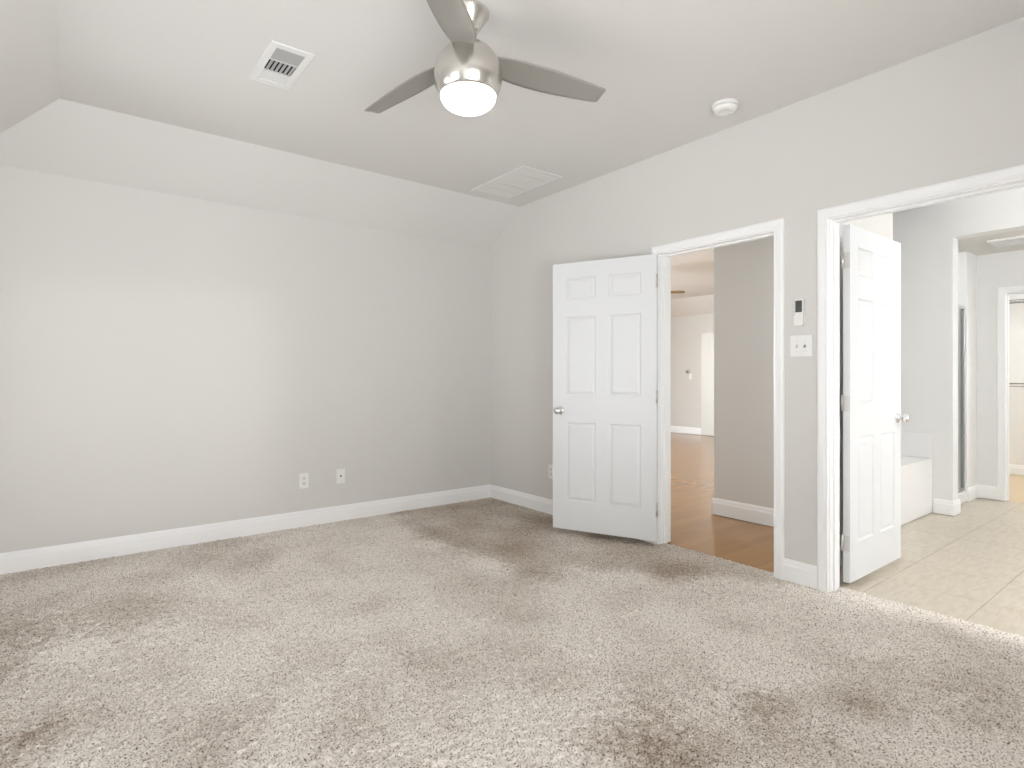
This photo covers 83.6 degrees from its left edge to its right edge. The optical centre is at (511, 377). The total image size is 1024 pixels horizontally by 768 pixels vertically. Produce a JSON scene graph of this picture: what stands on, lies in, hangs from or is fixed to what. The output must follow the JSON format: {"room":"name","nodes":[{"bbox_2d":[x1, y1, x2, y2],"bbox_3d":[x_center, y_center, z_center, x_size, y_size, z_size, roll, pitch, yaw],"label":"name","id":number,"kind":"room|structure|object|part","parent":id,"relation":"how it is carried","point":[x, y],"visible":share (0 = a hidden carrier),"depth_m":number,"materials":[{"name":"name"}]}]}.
{"room":"empty bedroom","nodes":[
{"label":"empty bedroom","id":0,"kind":"room"},
{"bbox_2d":[0,165,490,552],"bbox_3d":[-1.787,-0.202,4.477,3.900,2.743,0.120,0,0,-38],"label":"wall","id":1,"kind":"structure","parent":0,"point":[168,361],"depth_m":4.14,"materials":[{"name":"white paint"}]},
{"bbox_2d":[0,484,490,573],"bbox_3d":[-1.698,1.107,4.460,3.780,0.125,0.015,0,0,-38],"label":"baseboard","id":2,"kind":"structure","parent":1,"relation":"attached to","point":[50,556],"depth_m":4.12,"materials":[{"name":"white paint"}]},
{"bbox_2d":[299,473,308,488],"bbox_3d":[-1.639,0.810,4.510,0.072,0.118,0.008,0,0,-38],"label":"outlet","id":3,"kind":"object","parent":1,"relation":"attached to","point":[304,477],"visible":1,"depth_m":4.51,"materials":[{"name":"white plastic"}]},
{"bbox_2d":[336,468,344,483],"bbox_3d":[-1.401,0.804,4.689,0.072,0.118,0.018,0,0,-38],"label":"outlet","id":4,"kind":"object","parent":1,"relation":"attached to","point":[340,473],"visible":1,"depth_m":4.69,"materials":[{"name":"white plastic"}]},
{"bbox_2d":[0,432,1023,767],"bbox_3d":[1.633,1.226,5.935,10.852,0.129,10.760,0,0,-38],"label":"floor","id":5,"kind":"structure","parent":0,"point":[479,633],"depth_m":2.47,"materials":[{"name":"carpet"}]},
{"bbox_2d":[901,431,932,524],"bbox_3d":[2.852,0.825,4.861,1.424,0.690,0.811,0,0,-38],"label":"bathtub","id":6,"kind":"object","parent":5,"relation":"on","point":[916,447],"visible":0.11,"depth_m":4.85,"materials":[{"name":"white ceramic"}]},
{"bbox_2d":[901,456,931,469],"bbox_3d":[2.850,0.901,4.860,1.420,0.402,0.800,0,0,-38],"label":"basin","id":7,"kind":"object","parent":6,"relation":"in","point":[907,462],"depth_m":4.86,"materials":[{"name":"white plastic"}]},
{"bbox_3d":[2.852,0.590,4.861,1.424,0.219,0.811,0,0,-38],"label":"splash panel","id":8,"kind":"part","parent":6,"relation":"part of","materials":[{"name":"white ceramic"}]},
{"bbox_2d":[958,305,966,502],"bbox_3d":[3.922,-0.007,5.672,0.952,2.355,0.864,0,0,-38],"label":"shower enclosure","id":9,"kind":"object","parent":5,"relation":"on","point":[962,493],"visible":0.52,"depth_m":5.42,"materials":[{"name":"silver metal"}]},
{"bbox_2d":[0,0,1023,248],"bbox_3d":[-0.105,-1.470,2.414,3.780,0.405,5.200,0,0,-38],"label":"ceiling","id":10,"kind":"structure","parent":0,"point":[160,96],"depth_m":3.07,"materials":[{"name":"white paint"}]},
{"bbox_2d":[249,40,314,89],"bbox_3d":[-1.169,-1.569,2.892,0.202,0.008,0.424,0,0,-38],"label":"ceiling vent","id":11,"kind":"object","parent":10,"relation":"in","point":[276,65],"visible":1,"depth_m":2.87,"materials":[{"name":"white metal"}]},
{"bbox_2d":[364,0,605,115],"bbox_3d":[-0.183,-1.361,2.571,1.148,0.423,1.136,0,0,-38],"label":"ceiling fan","id":12,"kind":"object","parent":10,"relation":"hanging from","point":[467,75],"visible":1,"depth_m":2.40,"materials":[{"name":"silver metal"}]},
{"bbox_3d":[-0.488,-1.357,2.688,0.568,0.066,0.150,0,0,38],"label":"blade","id":13,"kind":"part","parent":12,"relation":"part of","materials":[{"name":"grey wood"}]},
{"bbox_3d":[-0.233,-1.357,2.092,0.150,0.066,0.568,0,0,8],"label":"blade","id":14,"kind":"part","parent":12,"relation":"part of","materials":[{"name":"grey wood"}]},
{"bbox_3d":[-0.188,-1.185,2.464,0.238,0.070,0.238,0,0,-38],"label":"lamp shade","id":15,"kind":"part","parent":12,"relation":"part of","materials":[{"name":"white glass"}]},
{"bbox_3d":[0.156,-1.357,2.611,0.568,0.066,0.150,0,0,-22],"label":"blade","id":16,"kind":"part","parent":12,"relation":"part of","materials":[{"name":"grey wood"}]},
{"bbox_2d":[471,165,562,199],"bbox_3d":[0.026,-1.568,4.623,0.396,0.010,0.696,0,0,-38],"label":"ceiling vent","id":17,"kind":"object","parent":10,"relation":"in","point":[523,179],"visible":1,"depth_m":4.59,"materials":[{"name":"white metal"}]},
{"bbox_2d":[711,98,737,115],"bbox_3d":[1.222,-1.548,3.289,0.146,0.050,0.146,0,0,-38],"label":"smoke detector","id":18,"kind":"object","parent":10,"relation":"attached to","point":[727,106],"visible":1,"depth_m":3.25,"materials":[{"name":"white plastic"}]},
{"bbox_3d":[1.222,-1.565,3.289,0.146,0.017,0.146,0,0,-38],"label":"plate","id":19,"kind":"part","parent":18,"relation":"part of","materials":[{"name":"white plastic"}]},
{"bbox_2d":[671,314,713,427],"bbox_3d":[4.514,-0.230,11.067,0.120,2.800,6.280,0,0,-38],"label":"wall","id":20,"kind":"structure","parent":0,"point":[686,331],"depth_m":12.03,"materials":[{"name":"white paint"}]},
{"bbox_2d":[671,426,711,435],"bbox_3d":[4.487,1.100,10.992,0.015,0.140,6.165,0,0,-38],"label":"baseboard","id":21,"kind":"structure","parent":20,"relation":"attached to","point":[675,429],"depth_m":12.03,"materials":[{"name":"white paint"}]},
{"bbox_2d":[701,333,713,435],"bbox_3d":[4.131,0.125,11.377,0.098,2.070,0.880,0,0,-38],"label":"door","id":22,"kind":"structure","parent":20,"relation":"in","point":[707,339],"depth_m":11.62,"materials":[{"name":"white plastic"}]},
{"bbox_2d":[671,248,713,317],"bbox_3d":[2.117,-1.515,8.440,6.890,0.430,7.520,0,0,-38],"label":"ceiling","id":23,"kind":"structure","parent":0,"point":[691,273],"depth_m":9.81,"materials":[{"name":"white paint"}]},
{"bbox_2d":[491,17,1023,565],"bbox_3d":[1.396,-0.202,3.660,0.120,2.743,5.320,0,0,-38],"label":"wall","id":24,"kind":"structure","parent":0,"point":[953,111],"depth_m":3.31,"materials":[{"name":"white paint"}]},
{"bbox_2d":[548,464,552,478],"bbox_3d":[0.337,0.805,4.916,0.008,0.118,0.072,0,0,-38],"label":"outlet","id":25,"kind":"object","parent":24,"relation":"attached to","point":[550,467],"visible":0.91,"depth_m":4.92,"materials":[{"name":"white plastic"}]},
{"bbox_2d":[490,485,651,542],"bbox_3d":[0.394,1.107,4.838,0.015,0.125,1.958,0,0,-38],"label":"baseboard","id":26,"kind":"structure","parent":24,"relation":"attached to","point":[541,504],"depth_m":5.20,"materials":[{"name":"white paint"}]},
{"bbox_2d":[553,254,657,541],"bbox_3d":[0.664,0.136,4.152,0.796,1.984,0.171,0,0,29],"label":"door","id":27,"kind":"structure","parent":24,"relation":"in","point":[605,311],"depth_m":4.13,"materials":[{"name":"white paint"}]},
{"bbox_3d":[0.345,0.243,4.269,0.062,0.062,0.068,0,0,29],"label":"knob","id":28,"kind":"part","parent":27,"relation":"part of","materials":[{"name":"silver metal"}]},
{"bbox_2d":[652,218,783,579],"bbox_3d":[1.338,0.121,3.734,0.158,2.098,0.947,0,0,-38],"label":"door frame","id":29,"kind":"structure","parent":24,"relation":"attached to","point":[775,228],"depth_m":3.75,"materials":[{"name":"white paint"}]},
{"bbox_3d":[1.393,0.121,3.777,0.019,2.098,0.947,0,0,-38],"label":"casing","id":30,"kind":"part","parent":29,"relation":"part of","materials":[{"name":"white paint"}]},
{"bbox_2d":[794,310,804,325],"bbox_3d":[1.628,-0.342,3.243,0.026,0.087,0.054,0,0,-38],"label":"remote holder","id":31,"kind":"object","parent":24,"relation":"attached to","point":[799,320],"visible":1,"depth_m":3.23,"materials":[{"name":"white plastic"}]},
{"bbox_2d":[795,298,803,314],"bbox_3d":[1.627,-0.378,3.243,0.019,0.141,0.045,0,0,-38],"label":"remote","id":32,"kind":"object","parent":31,"relation":"in","point":[799,303],"visible":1,"depth_m":3.23,"materials":[{"name":"white plastic"}]},
{"bbox_2d":[783,558,816,588],"bbox_3d":[1.634,1.107,3.245,0.015,0.125,0.190,0,0,-38],"label":"baseboard","id":33,"kind":"object","parent":24,"relation":"attached to","point":[804,574],"visible":1,"depth_m":3.24,"materials":[{"name":"white paint"}]},
{"bbox_2d":[790,335,811,356],"bbox_3d":[1.633,-0.182,3.241,0.021,0.120,0.124,0,0,-38],"label":"light switch","id":34,"kind":"object","parent":24,"relation":"attached to","point":[800,345],"visible":1,"depth_m":3.25,"materials":[{"name":"white plastic"}]},
{"bbox_2d":[841,224,909,582],"bbox_3d":[2.163,0.142,3.425,0.780,2.000,0.171,0,0,-38],"label":"door","id":35,"kind":"structure","parent":24,"relation":"in","point":[870,261],"depth_m":3.37,"materials":[{"name":"white paint"}]},
{"bbox_3d":[2.452,0.252,3.585,0.062,0.062,0.068,0,0,-38],"label":"knob","id":36,"kind":"part","parent":35,"relation":"part of","materials":[{"name":"silver metal"}]},
{"bbox_2d":[817,164,1023,591],"bbox_3d":[2.253,0.121,2.559,0.158,2.098,1.656,0,0,-38],"label":"door frame","id":37,"kind":"structure","parent":24,"relation":"attached to","point":[829,220],"depth_m":3.14,"materials":[{"name":"white paint"}]},
{"bbox_2d":[714,213,892,544],"bbox_3d":[1.843,-0.202,4.210,1.260,2.743,1.260,0,0,-38],"label":"wall","id":38,"kind":"structure","parent":0,"point":[743,272],"depth_m":4.69,"materials":[{"name":"white paint"}]},
{"bbox_2d":[893,186,1023,511],"bbox_3d":[4.478,-0.202,4.056,0.150,2.743,4.300,0,0,-38],"label":"wall","id":39,"kind":"structure","parent":0,"point":[928,236],"depth_m":4.95,"materials":[{"name":"white paint"}]},
{"bbox_2d":[958,252,976,490],"bbox_3d":[4.405,-0.015,5.574,0.320,2.370,0.116,0,0,-38],"label":"wall","id":40,"kind":"structure","parent":0,"point":[967,262],"depth_m":5.48,"materials":[{"name":"white paint"}]},
{"bbox_2d":[958,229,1023,255],"bbox_3d":[4.916,-1.250,4.397,0.960,0.100,4.100,0,0,-38],"label":"ceiling","id":41,"kind":"structure","parent":0,"point":[978,246],"depth_m":5.18,"materials":[{"name":"white paint"}]},
{"bbox_2d":[986,235,1023,246],"bbox_3d":[4.384,-1.191,4.934,0.310,0.018,0.400,0,0,-38],"label":"ceiling vent","id":42,"kind":"object","parent":41,"relation":"in","point":[1015,240],"visible":1,"depth_m":4.98,"materials":[{"name":"white metal"}]},
{"bbox_2d":[977,250,1023,486],"bbox_3d":[5.342,-0.060,4.729,0.120,2.460,4.100,0,0,-38],"label":"wall","id":43,"kind":"structure","parent":0,"point":[1004,269],"depth_m":5.55,"materials":[{"name":"white paint"}]},
{"bbox_2d":[997,285,1023,500],"bbox_3d":[4.987,0.152,5.169,0.139,2.035,0.920,0,0,-38],"label":"door frame","id":44,"kind":"structure","parent":43,"relation":"attached to","point":[1003,293],"depth_m":5.46,"materials":[{"name":"white paint"}]},
{"bbox_2d":[1009,294,1023,464],"bbox_3d":[5.784,-0.060,5.878,1.990,2.460,2.570,0,0,-38],"label":"wall","id":45,"kind":"structure","parent":0,"point":[1016,310],"depth_m":6.91,"materials":[{"name":"white paint"}]},
{"bbox_2d":[1009,464,1023,475],"bbox_3d":[6.469,1.107,6.411,0.015,0.125,2.330,0,0,-38],"label":"baseboard","id":46,"kind":"structure","parent":45,"relation":"attached to","point":[1014,469],"depth_m":6.90,"materials":[{"name":"white paint"}]},
{"bbox_2d":[1009,299,1023,303],"bbox_3d":[6.330,-0.765,6.337,0.324,0.299,2.284,0,0,-38],"label":"wire shelf","id":47,"kind":"object","parent":45,"relation":"attached to","point":[1015,301],"visible":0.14,"depth_m":6.71,"materials":[{"name":"white metal"}]},
{"bbox_2d":[1009,383,1023,386],"bbox_3d":[6.330,0.210,6.337,0.324,0.299,2.284,0,0,-38],"label":"wire shelf","id":48,"kind":"object","parent":45,"relation":"attached to","point":[1009,383],"visible":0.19,"depth_m":6.66,"materials":[{"name":"white metal"}]},
{"bbox_3d":[4.199,-0.230,6.767,5.900,2.800,0.120,0,0,-38],"label":"wall","id":49,"kind":"structure","parent":0,"visible":0},
{"bbox_2d":[712,484,996,566],"bbox_3d":[4.080,1.100,5.907,6.875,0.140,1.360,0,0,-38],"label":"baseboard","id":50,"kind":"structure","parent":49,"relation":"attached to","point":[721,507],"depth_m":4.85,"materials":[{"name":"white paint"}]}
]}

